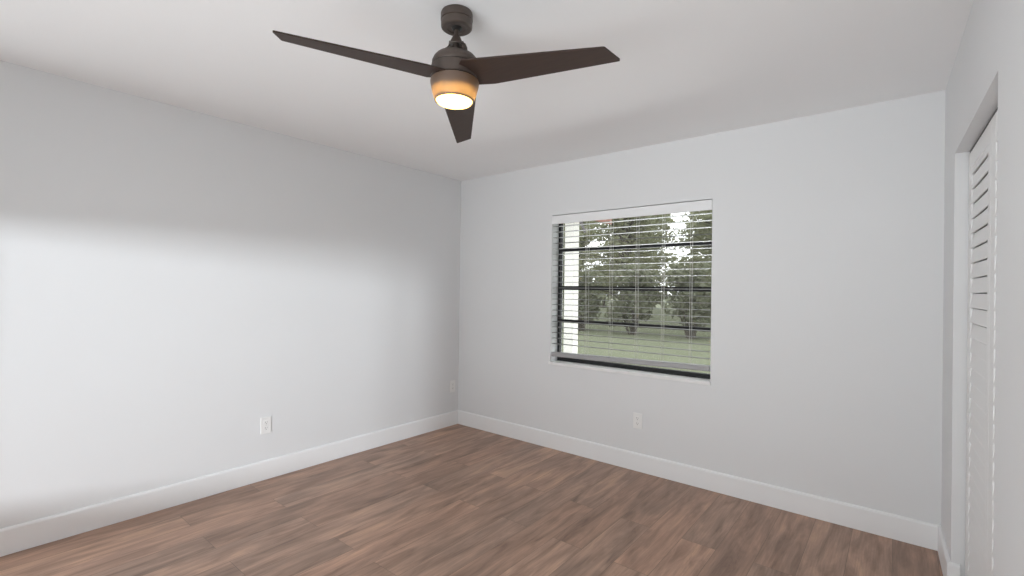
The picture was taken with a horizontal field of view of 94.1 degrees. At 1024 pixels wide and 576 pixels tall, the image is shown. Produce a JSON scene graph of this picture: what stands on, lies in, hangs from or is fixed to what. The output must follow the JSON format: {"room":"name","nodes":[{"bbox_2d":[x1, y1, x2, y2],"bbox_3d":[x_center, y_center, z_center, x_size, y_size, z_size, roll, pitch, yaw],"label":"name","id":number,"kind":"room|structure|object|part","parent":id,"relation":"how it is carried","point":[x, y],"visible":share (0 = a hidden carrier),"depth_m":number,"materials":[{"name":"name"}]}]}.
{"room":"empty bedroom","nodes":[
{"label":"empty bedroom","id":0,"kind":"room"},
{"bbox_2d":[0,60,460,528],"bbox_3d":[-1.936,0.114,3.176,0.140,2.440,4.300,1,0,39],"label":"wall","id":1,"kind":"structure","parent":0,"point":[174,280],"depth_m":2.97,"materials":[{"name":"grey paint"}]},
{"bbox_2d":[0,410,457,556],"bbox_3d":[-1.593,1.272,3.491,0.014,0.134,3.350,1,0,39],"label":"baseboard","id":2,"kind":"structure","parent":1,"relation":"attached to","point":[30,534],"depth_m":2.97,"materials":[{"name":"white paint"}]},
{"bbox_2d":[260,416,270,433],"bbox_3d":[-1.720,0.959,3.333,0.011,0.116,0.072,1,0,39],"label":"wall outlet","id":3,"kind":"object","parent":1,"relation":"attached to","point":[265,425],"visible":1,"depth_m":3.33,"materials":[{"name":"white plastic"}]},
{"bbox_2d":[450,380,454,392],"bbox_3d":[-0.589,0.975,4.729,0.011,0.116,0.072,1,0,39],"label":"wall outlet","id":4,"kind":"object","parent":1,"relation":"attached to","point":[452,383],"visible":1,"depth_m":4.72,"materials":[{"name":"white plastic"}]},
{"bbox_2d":[0,424,942,575],"bbox_3d":[-0.154,1.413,1.738,4.740,0.120,4.620,1,0,39],"label":"floor","id":5,"kind":"structure","parent":0,"point":[457,499],"depth_m":2.66,"materials":[{"name":"brown wood"}]},
{"bbox_2d":[0,0,973,180],"bbox_3d":[-0.118,-1.147,1.750,4.740,0.120,4.620,1,0,39],"label":"ceiling","id":6,"kind":"structure","parent":0,"point":[685,69],"depth_m":2.29,"materials":[{"name":"white paint"}]},
{"bbox_2d":[273,4,619,142],"bbox_3d":[-0.202,-0.904,1.772,1.085,0.367,1.111,1,0,39],"label":"ceiling fan","id":7,"kind":"object","parent":6,"relation":"hanging from","point":[456,75],"visible":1,"depth_m":1.79,"materials":[{"name":"brown wood"}]},
{"bbox_3d":[-0.501,-0.827,1.692,0.632,0.051,0.149,1,0,-38],"label":"blade","id":8,"kind":"part","parent":7,"relation":"part of","materials":[{"name":"brown wood"}]},
{"bbox_3d":[-0.252,-0.805,2.214,0.149,0.074,0.629,1,0,-8],"label":"blade","id":9,"kind":"part","parent":7,"relation":"part of","materials":[{"name":"brown wood"}]},
{"bbox_3d":[0.076,-0.808,1.737,0.630,0.073,0.148,1,0,22],"label":"blade","id":10,"kind":"part","parent":7,"relation":"part of","materials":[{"name":"brown wood"}]},
{"bbox_2d":[458,90,944,524],"bbox_3d":[1.261,0.160,3.469,4.740,2.440,0.180,1,0,39],"label":"wall","id":11,"kind":"structure","parent":0,"point":[827,282],"depth_m":3.02,"materials":[{"name":"grey paint"}]},
{"bbox_2d":[548,224,711,384],"bbox_3d":[0.895,0.021,3.746,1.340,1.279,0.174,1,0,39],"label":"window","id":12,"kind":"structure","parent":11,"relation":"in","point":[645,371],"depth_m":3.75,"materials":[{"name":"brown metal"}]},
{"bbox_3d":[0.886,0.650,3.743,1.340,0.022,0.174,1,0,39],"label":"sill","id":13,"kind":"part","parent":12,"relation":"part of","materials":[{"name":"white stone"}]},
{"bbox_2d":[551,199,711,370],"bbox_3d":[0.869,-0.011,3.707,1.323,1.208,0.064,1,0,39],"label":"window blind","id":14,"kind":"object","parent":12,"relation":"attached to","point":[703,205],"visible":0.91,"depth_m":3.61,"materials":[{"name":"white paint"}]},
{"bbox_3d":[0.621,0.003,3.912,0.014,1.140,0.054,1,0,39],"label":"ladder cord","id":15,"kind":"part","parent":14,"relation":"part of","materials":[{"name":"white fabric"}]},
{"bbox_3d":[0.790,0.005,3.776,0.014,1.140,0.054,1,0,39],"label":"ladder cord","id":16,"kind":"part","parent":14,"relation":"part of","materials":[{"name":"white fabric"}]},
{"bbox_3d":[0.864,0.562,3.708,1.315,0.062,0.056,1,0,39],"label":"rail","id":17,"kind":"part","parent":14,"relation":"part of","materials":[{"name":"white plastic"}]},
{"bbox_3d":[0.960,0.006,3.638,0.014,1.140,0.054,1,0,39],"label":"ladder cord","id":18,"kind":"part","parent":14,"relation":"part of","materials":[{"name":"white fabric"}]},
{"bbox_3d":[1.118,0.008,3.510,0.014,1.140,0.054,1,0,39],"label":"ladder cord","id":19,"kind":"part","parent":14,"relation":"part of","materials":[{"name":"white fabric"}]},
{"bbox_3d":[1.276,0.010,3.382,0.014,1.140,0.054,1,0,39],"label":"ladder cord","id":20,"kind":"part","parent":14,"relation":"part of","materials":[{"name":"white fabric"}]},
{"bbox_2d":[633,412,641,428],"bbox_3d":[0.946,1.000,3.588,0.072,0.116,0.011,1,0,39],"label":"wall outlet","id":21,"kind":"object","parent":11,"relation":"attached to","point":[637,417],"visible":1,"depth_m":3.58,"materials":[{"name":"white plastic"}]},
{"bbox_2d":[458,410,939,550],"bbox_3d":[0.857,1.307,3.653,3.619,0.134,0.014,1,0,39],"label":"baseboard","id":22,"kind":"structure","parent":11,"relation":"attached to","point":[889,525],"depth_m":3.15,"materials":[{"name":"white paint"}]},
{"bbox_2d":[941,0,1023,575],"bbox_3d":[1.015,0.145,0.788,0.120,2.440,4.301,1,0,38],"label":"wall","id":23,"kind":"structure","parent":0,"point":[987,74],"depth_m":1.37,"materials":[{"name":"grey paint"}]},
{"bbox_2d":[938,525,959,575],"bbox_3d":[0.989,1.297,0.854,0.044,0.134,4.201,1,0,38],"label":"baseboard","id":24,"kind":"structure","parent":23,"relation":"attached to","point":[949,568],"depth_m":2.25,"materials":[{"name":"white paint"}]},
{"bbox_2d":[965,107,997,575],"bbox_3d":[1.719,0.371,1.700,0.028,1.984,1.110,1,0,38],"label":"door","id":25,"kind":"structure","parent":23,"relation":"in","point":[981,324],"depth_m":1.85,"materials":[{"name":"white wood"}]},
{"bbox_3d":[1.889,-0.565,1.908,0.026,0.075,0.412,1,0,38],"label":"rail","id":26,"kind":"part","parent":25,"relation":"part of","materials":[{"name":"white paint"}]},
{"bbox_3d":[1.550,-0.572,1.470,0.026,0.075,0.412,1,0,38],"label":"rail","id":27,"kind":"part","parent":25,"relation":"part of","materials":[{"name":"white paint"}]},
{"label":"outside","id":28,"kind":"structure","parent":0,"visible":0},
{"bbox_2d":[580,219,611,232],"bbox_3d":[-0.194,-1.200,6.660,2.991,1.081,1.465,1,0,39],"label":"porch roof","id":29,"kind":"structure","parent":28,"point":[607,220],"depth_m":6.10,"materials":[{"name":"grey paint"}]},
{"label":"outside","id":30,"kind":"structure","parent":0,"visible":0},
{"bbox_2d":[562,297,710,373],"bbox_3d":[28.070,2.219,71.922,140.000,0.030,140.000,1,0,39],"label":"lawn","id":31,"kind":"structure","parent":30,"point":[581,350],"depth_m":14.38,"materials":[{"name":"green plant"}]},
{"bbox_2d":[563,222,578,352],"bbox_3d":[0.718,0.302,5.798,0.170,2.520,0.160,1,0,39],"label":"porch post","id":32,"kind":"object","parent":31,"relation":"on","point":[569,270],"visible":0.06,"depth_m":5.75,"materials":[{"name":"beige paint"}]},
{"bbox_2d":[563,223,580,278],"bbox_3d":[1.760,-1.658,25.386,4.286,6.853,4.561,1,0,-23],"label":"leafy tree","id":33,"kind":"object","parent":31,"relation":"on","point":[564,223],"visible":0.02,"depth_m":24.68,"materials":[{"name":"green plant"}]},
{"bbox_2d":[563,224,584,291],"bbox_3d":[2.734,-1.766,31.839,4.272,7.151,4.587,1,0,36],"label":"leafy tree","id":34,"kind":"object","parent":31,"relation":"on","point":[580,264],"visible":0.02,"depth_m":31.94,"materials":[{"name":"green plant"}]},
{"bbox_2d":[562,269,605,330],"bbox_3d":[2.680,0.466,18.166,1.981,2.487,2.009,1,0,36],"label":"leafy shrub","id":35,"kind":"object","parent":31,"relation":"on","point":[594,295],"visible":0.43,"depth_m":17.81,"materials":[{"name":"green plant"}]},
{"bbox_2d":[564,221,611,281],"bbox_3d":[5.202,-2.550,38.386,5.574,8.909,5.897,1,0,21],"label":"leafy tree","id":36,"kind":"object","parent":31,"relation":"on","point":[582,244],"visible":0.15,"depth_m":37.50,"materials":[{"name":"green plant"}]},
{"bbox_2d":[592,267,619,307],"bbox_3d":[8.611,-0.165,44.448,3.753,4.237,3.807,1,0,-38],"label":"leafy shrub","id":37,"kind":"object","parent":31,"relation":"on","point":[603,302],"visible":0.11,"depth_m":44.07,"materials":[{"name":"green plant"}]},
{"bbox_2d":[579,214,671,322],"bbox_3d":[5.055,-1.775,22.252,4.587,7.151,4.272,1,0,23],"label":"leafy tree","id":38,"kind":"object","parent":31,"relation":"on","point":[615,255],"visible":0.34,"depth_m":21.81,"materials":[{"name":"green plant"}]},
{"bbox_2d":[596,217,665,301],"bbox_3d":[7.239,-1.402,28.652,4.072,6.510,4.333,1,0,-22],"label":"leafy tree","id":39,"kind":"object","parent":31,"relation":"on","point":[615,241],"visible":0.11,"depth_m":27.86,"materials":[{"name":"green plant"}]},
{"bbox_2d":[604,263,661,334],"bbox_3d":[4.350,0.390,17.009,2.009,2.686,1.981,1,0,28],"label":"leafy shrub","id":40,"kind":"object","parent":31,"relation":"on","point":[631,275],"visible":0.85,"depth_m":16.69,"materials":[{"name":"green plant"}]},
{"bbox_2d":[613,214,684,294],"bbox_3d":[10.168,-2.341,35.275,5.505,8.581,5.127,1,0,15],"label":"leafy tree","id":41,"kind":"object","parent":31,"relation":"on","point":[674,258],"visible":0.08,"depth_m":34.66,"materials":[{"name":"green plant"}]},
{"bbox_2d":[652,285,667,305],"bbox_3d":[11.647,-0.134,41.856,3.753,4.237,3.807,1,0,-28],"label":"leafy shrub","id":42,"kind":"object","parent":31,"relation":"on","point":[657,293],"visible":0.02,"depth_m":40.95,"materials":[{"name":"green plant"}]},
{"bbox_2d":[659,260,711,338],"bbox_3d":[5.961,0.402,15.711,2.009,2.696,1.981,1,0,-40],"label":"leafy shrub","id":43,"kind":"object","parent":31,"relation":"on","point":[704,301],"visible":0.78,"depth_m":15.53,"materials":[{"name":"green plant"}]},
{"bbox_2d":[672,210,711,293],"bbox_3d":[8.912,-1.583,19.783,4.542,6.853,4.285,1,0,22],"label":"leafy tree","id":44,"kind":"object","parent":31,"relation":"on","point":[695,259],"visible":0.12,"depth_m":19.78,"materials":[{"name":"green plant"}]},
{"bbox_2d":[680,212,710,274],"bbox_3d":[10.993,-1.682,24.679,4.587,7.151,4.272,1,0,41],"label":"leafy tree","id":45,"kind":"object","parent":31,"relation":"on","point":[707,236],"visible":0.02,"depth_m":24.99,"materials":[{"name":"green plant"}]}
]}

